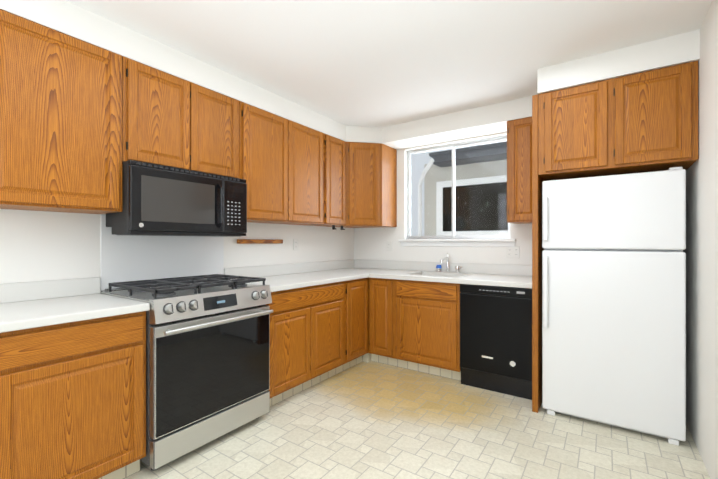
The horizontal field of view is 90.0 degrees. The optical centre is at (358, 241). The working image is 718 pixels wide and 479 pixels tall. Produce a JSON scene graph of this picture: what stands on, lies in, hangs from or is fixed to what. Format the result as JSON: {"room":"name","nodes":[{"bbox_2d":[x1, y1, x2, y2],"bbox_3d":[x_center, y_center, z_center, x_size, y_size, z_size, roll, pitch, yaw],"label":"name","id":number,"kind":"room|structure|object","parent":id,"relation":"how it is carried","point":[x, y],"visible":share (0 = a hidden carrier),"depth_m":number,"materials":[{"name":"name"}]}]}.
{"room":"kitchen","nodes":[
{"label":"kitchen","id":0,"kind":"room"},
{"bbox_2d":[0,209,353,293],"bbox_3d":[-1.729,0.000,2.170,0.120,2.460,5.940,0,0,35],"label":"wall","id":1,"kind":"structure","parent":0,"point":[40,245],"depth_m":2.15,"materials":[{"name":"white paint"}]},
{"bbox_2d":[0,9,121,213],"bbox_3d":[-1.640,-0.614,1.886,0.342,0.888,0.593,0,0,35],"label":"upper cabinet","id":2,"kind":"object","parent":1,"relation":"attached to","point":[60,121],"visible":1,"depth_m":1.79,"materials":[{"name":"brown wood"}]},
{"bbox_2d":[101,215,223,290],"bbox_3d":[-1.361,0.075,2.592,0.006,0.486,0.870,0,0,35],"label":"panel","id":3,"kind":"object","parent":1,"relation":"attached to","point":[124,258],"visible":0.54,"depth_m":2.50,"materials":[{"name":"white"}]},
{"bbox_2d":[122,56,238,177],"bbox_3d":[-1.247,-0.759,2.457,0.342,0.598,0.788,0,0,35],"label":"upper cabinet","id":4,"kind":"object","parent":1,"relation":"attached to","point":[170,120],"visible":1,"depth_m":2.28,"materials":[{"name":"brown wood"}]},
{"bbox_2d":[106,160,246,236],"bbox_3d":[-1.196,-0.248,2.422,0.454,0.419,0.786,0,0,35],"label":"microwave","id":5,"kind":"object","parent":4,"relation":"attached to","point":[160,200],"visible":1,"depth_m":2.22,"materials":[{"name":"black"}]},
{"bbox_2d":[237,239,282,243],"bbox_3d":[-0.886,-0.001,3.259,0.029,0.037,0.510,0,0,35],"label":"towel rail","id":6,"kind":"object","parent":1,"relation":"attached to","point":[253,241],"visible":0.94,"depth_m":3.21,"materials":[{"name":"brown wood"}]},
{"bbox_2d":[239,101,322,224],"bbox_3d":[-0.748,-0.614,3.181,0.342,0.888,0.965,0,0,35],"label":"upper cabinet","id":7,"kind":"object","parent":1,"relation":"attached to","point":[281,166],"visible":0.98,"depth_m":3.01,"materials":[{"name":"brown wood"}]},
{"bbox_2d":[293,239,298,249],"bbox_3d":[-0.638,0.030,3.640,0.007,0.115,0.075,0,0,35],"label":"outlet","id":8,"kind":"object","parent":1,"relation":"attached to","point":[295,244],"visible":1,"depth_m":3.63,"materials":[{"name":"white plastic"}]},
{"bbox_2d":[307,133,345,225],"bbox_3d":[-0.369,-0.614,3.730,0.342,0.888,0.362,0,0,35],"label":"upper cabinet","id":9,"kind":"object","parent":1,"relation":"attached to","point":[334,180],"visible":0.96,"depth_m":3.61,"materials":[{"name":"brown wood"}]},
{"bbox_2d":[0,0,699,149],"bbox_3d":[-0.031,-1.145,1.850,3.040,0.170,4.300,0,0,35],"label":"soffit","id":10,"kind":"structure","parent":0,"point":[72,20],"depth_m":2.41,"materials":[{"name":"white paint"}]},
{"bbox_2d":[66,0,711,126],"bbox_3d":[-0.428,-1.280,1.274,3.280,0.100,5.940,0,0,35],"label":"ceiling","id":11,"kind":"structure","parent":0,"point":[375,63],"depth_m":2.20,"materials":[{"name":"white paint"}]},
{"bbox_2d":[125,361,710,478],"bbox_3d":[-0.428,1.280,1.273,3.280,0.100,5.940,0,0,35],"label":"floor","id":12,"kind":"structure","parent":0,"point":[370,420],"depth_m":2.20,"materials":[{"name":"tile"}]},
{"bbox_2d":[0,311,145,478],"bbox_3d":[-1.528,0.796,1.806,0.616,0.868,0.599,0,0,35],"label":"base cabinet","id":13,"kind":"object","parent":12,"relation":"on","point":[72,400],"visible":0.98,"depth_m":1.60,"materials":[{"name":"brown wood"}]},
{"bbox_2d":[0,277,149,332],"bbox_3d":[-1.751,0.289,1.465,0.637,0.141,1.416,0,0,35],"label":"countertop","id":14,"kind":"structure","parent":13,"relation":"on","point":[29,305],"depth_m":1.85,"materials":[{"name":"white laminate"}]},
{"bbox_2d":[101,274,272,470],"bbox_3d":[-1.083,0.742,2.344,0.722,0.976,0.782,0,0,35],"label":"range","id":15,"kind":"object","parent":12,"relation":"on","point":[207,359],"visible":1,"depth_m":2.10,"materials":[{"name":"grey"}]},
{"bbox_2d":[266,280,349,406],"bbox_3d":[-0.642,0.796,3.092,0.616,0.868,0.939,0,0,35],"label":"base cabinet","id":16,"kind":"object","parent":12,"relation":"on","point":[318,333],"depth_m":2.89,"materials":[{"name":"brown wood"}]},
{"bbox_2d":[224,260,371,291],"bbox_3d":[-0.529,0.289,3.216,0.660,0.141,1.276,0,0,35],"label":"countertop","id":17,"kind":"structure","parent":16,"relation":"on","point":[280,277],"depth_m":3.36,"materials":[{"name":"white laminate"}]},
{"bbox_2d":[350,278,367,367],"bbox_3d":[-0.261,0.796,3.644,0.616,0.868,0.402,0,0,35],"label":"base cabinet","id":18,"kind":"object","parent":12,"relation":"on","point":[358,287],"depth_m":3.49,"materials":[{"name":"brown wood"}]},
{"bbox_2d":[363,277,374,362],"bbox_3d":[0.042,0.796,4.032,0.675,0.868,0.616,0,0,35],"label":"base cabinet","id":19,"kind":"object","parent":12,"relation":"on","point":[370,356],"depth_m":3.61,"materials":[{"name":"brown wood"}]},
{"bbox_2d":[348,259,531,288],"bbox_3d":[0.633,0.357,3.595,2.145,0.278,0.667,0,0,35],"label":"countertop","id":20,"kind":"structure","parent":19,"relation":"on","point":[503,275],"depth_m":3.50,"materials":[{"name":"white laminate"}]},
{"bbox_2d":[435,253,462,272],"bbox_3d":[0.890,0.218,3.651,0.292,0.202,0.225,0,0,35],"label":"faucet","id":21,"kind":"object","parent":20,"relation":"on","point":[438,267],"visible":1,"depth_m":3.71,"materials":[{"name":"silver metal"}]},
{"bbox_2d":[375,278,426,367],"bbox_3d":[0.426,0.796,3.768,0.349,0.868,0.616,0,0,35],"label":"base cabinet","id":22,"kind":"object","parent":12,"relation":"on","point":[389,293],"depth_m":3.49,"materials":[{"name":"brown wood"}]},
{"bbox_2d":[403,289,460,380],"bbox_3d":[0.755,0.880,3.495,0.595,0.700,0.540,0,0,35],"label":"base cabinet","id":23,"kind":"object","parent":12,"relation":"on","point":[414,325],"depth_m":3.24,"materials":[{"name":"brown wood"}]},
{"bbox_2d":[460,284,531,399],"bbox_3d":[1.280,0.797,3.169,0.594,0.866,0.619,0,0,35],"label":"dishwasher","id":24,"kind":"object","parent":12,"relation":"on","point":[495,338],"visible":0.81,"depth_m":2.92,"materials":[{"name":"black metal"}]},
{"bbox_2d":[532,94,543,412],"bbox_3d":[1.496,0.086,2.918,0.038,2.288,0.802,0,0,35],"label":"panel","id":25,"kind":"object","parent":12,"relation":"on","point":[537,181],"visible":0.46,"depth_m":2.59,"materials":[{"name":"brown wood"}]},
{"bbox_2d":[542,167,685,445],"bbox_3d":[1.831,0.388,2.648,0.770,1.683,0.792,0,0,35],"label":"refrigerator","id":26,"kind":"object","parent":12,"relation":"on","point":[613,303],"visible":1,"depth_m":2.32,"materials":[{"name":"white metal"}]},
{"bbox_2d":[354,132,531,264],"bbox_3d":[1.224,0.000,3.669,3.040,2.460,0.120,0,0,35],"label":"wall","id":27,"kind":"structure","parent":0,"point":[369,243],"depth_m":4.00,"materials":[{"name":"white paint"}]},
{"bbox_2d":[325,142,396,227],"bbox_3d":[0.014,-0.614,4.058,0.602,0.888,0.607,0,0,35],"label":"upper cabinet","id":28,"kind":"object","parent":27,"relation":"attached to","point":[371,185],"visible":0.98,"depth_m":3.83,"materials":[{"name":"brown wood"}]},
{"bbox_2d":[399,133,515,246],"bbox_3d":[1.005,-0.500,3.793,1.240,1.100,0.165,0,0,35],"label":"window","id":29,"kind":"structure","parent":27,"relation":"in","point":[453,239],"depth_m":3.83,"materials":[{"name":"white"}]},
{"bbox_2d":[506,246,519,257],"bbox_3d":[1.467,0.100,3.424,0.120,0.115,0.007,0,0,35],"label":"electrical outlet","id":30,"kind":"object","parent":27,"relation":"attached to","point":[512,252],"visible":1,"depth_m":3.42,"materials":[{"name":"white plastic"}]},
{"bbox_2d":[507,117,531,223],"bbox_3d":[1.496,-0.614,3.197,0.274,0.888,0.342,0,0,35],"label":"upper cabinet","id":31,"kind":"object","parent":27,"relation":"attached to","point":[519,171],"visible":0.65,"depth_m":3.08,"materials":[{"name":"brown wood"}]},
{"bbox_2d":[538,61,697,180],"bbox_3d":[1.856,-0.769,2.658,0.843,0.578,0.822,0,0,35],"label":"upper cabinet","id":32,"kind":"object","parent":27,"relation":"attached to","point":[646,121],"visible":0.98,"depth_m":2.29,"materials":[{"name":"brown wood"}]},
{"bbox_2d":[683,0,717,478],"bbox_3d":[0.873,-0.001,0.377,0.120,2.460,5.940,0,0,35],"label":"wall","id":33,"kind":"structure","parent":0,"point":[701,250],"depth_m":1.98,"materials":[{"name":"white paint"}]}
]}

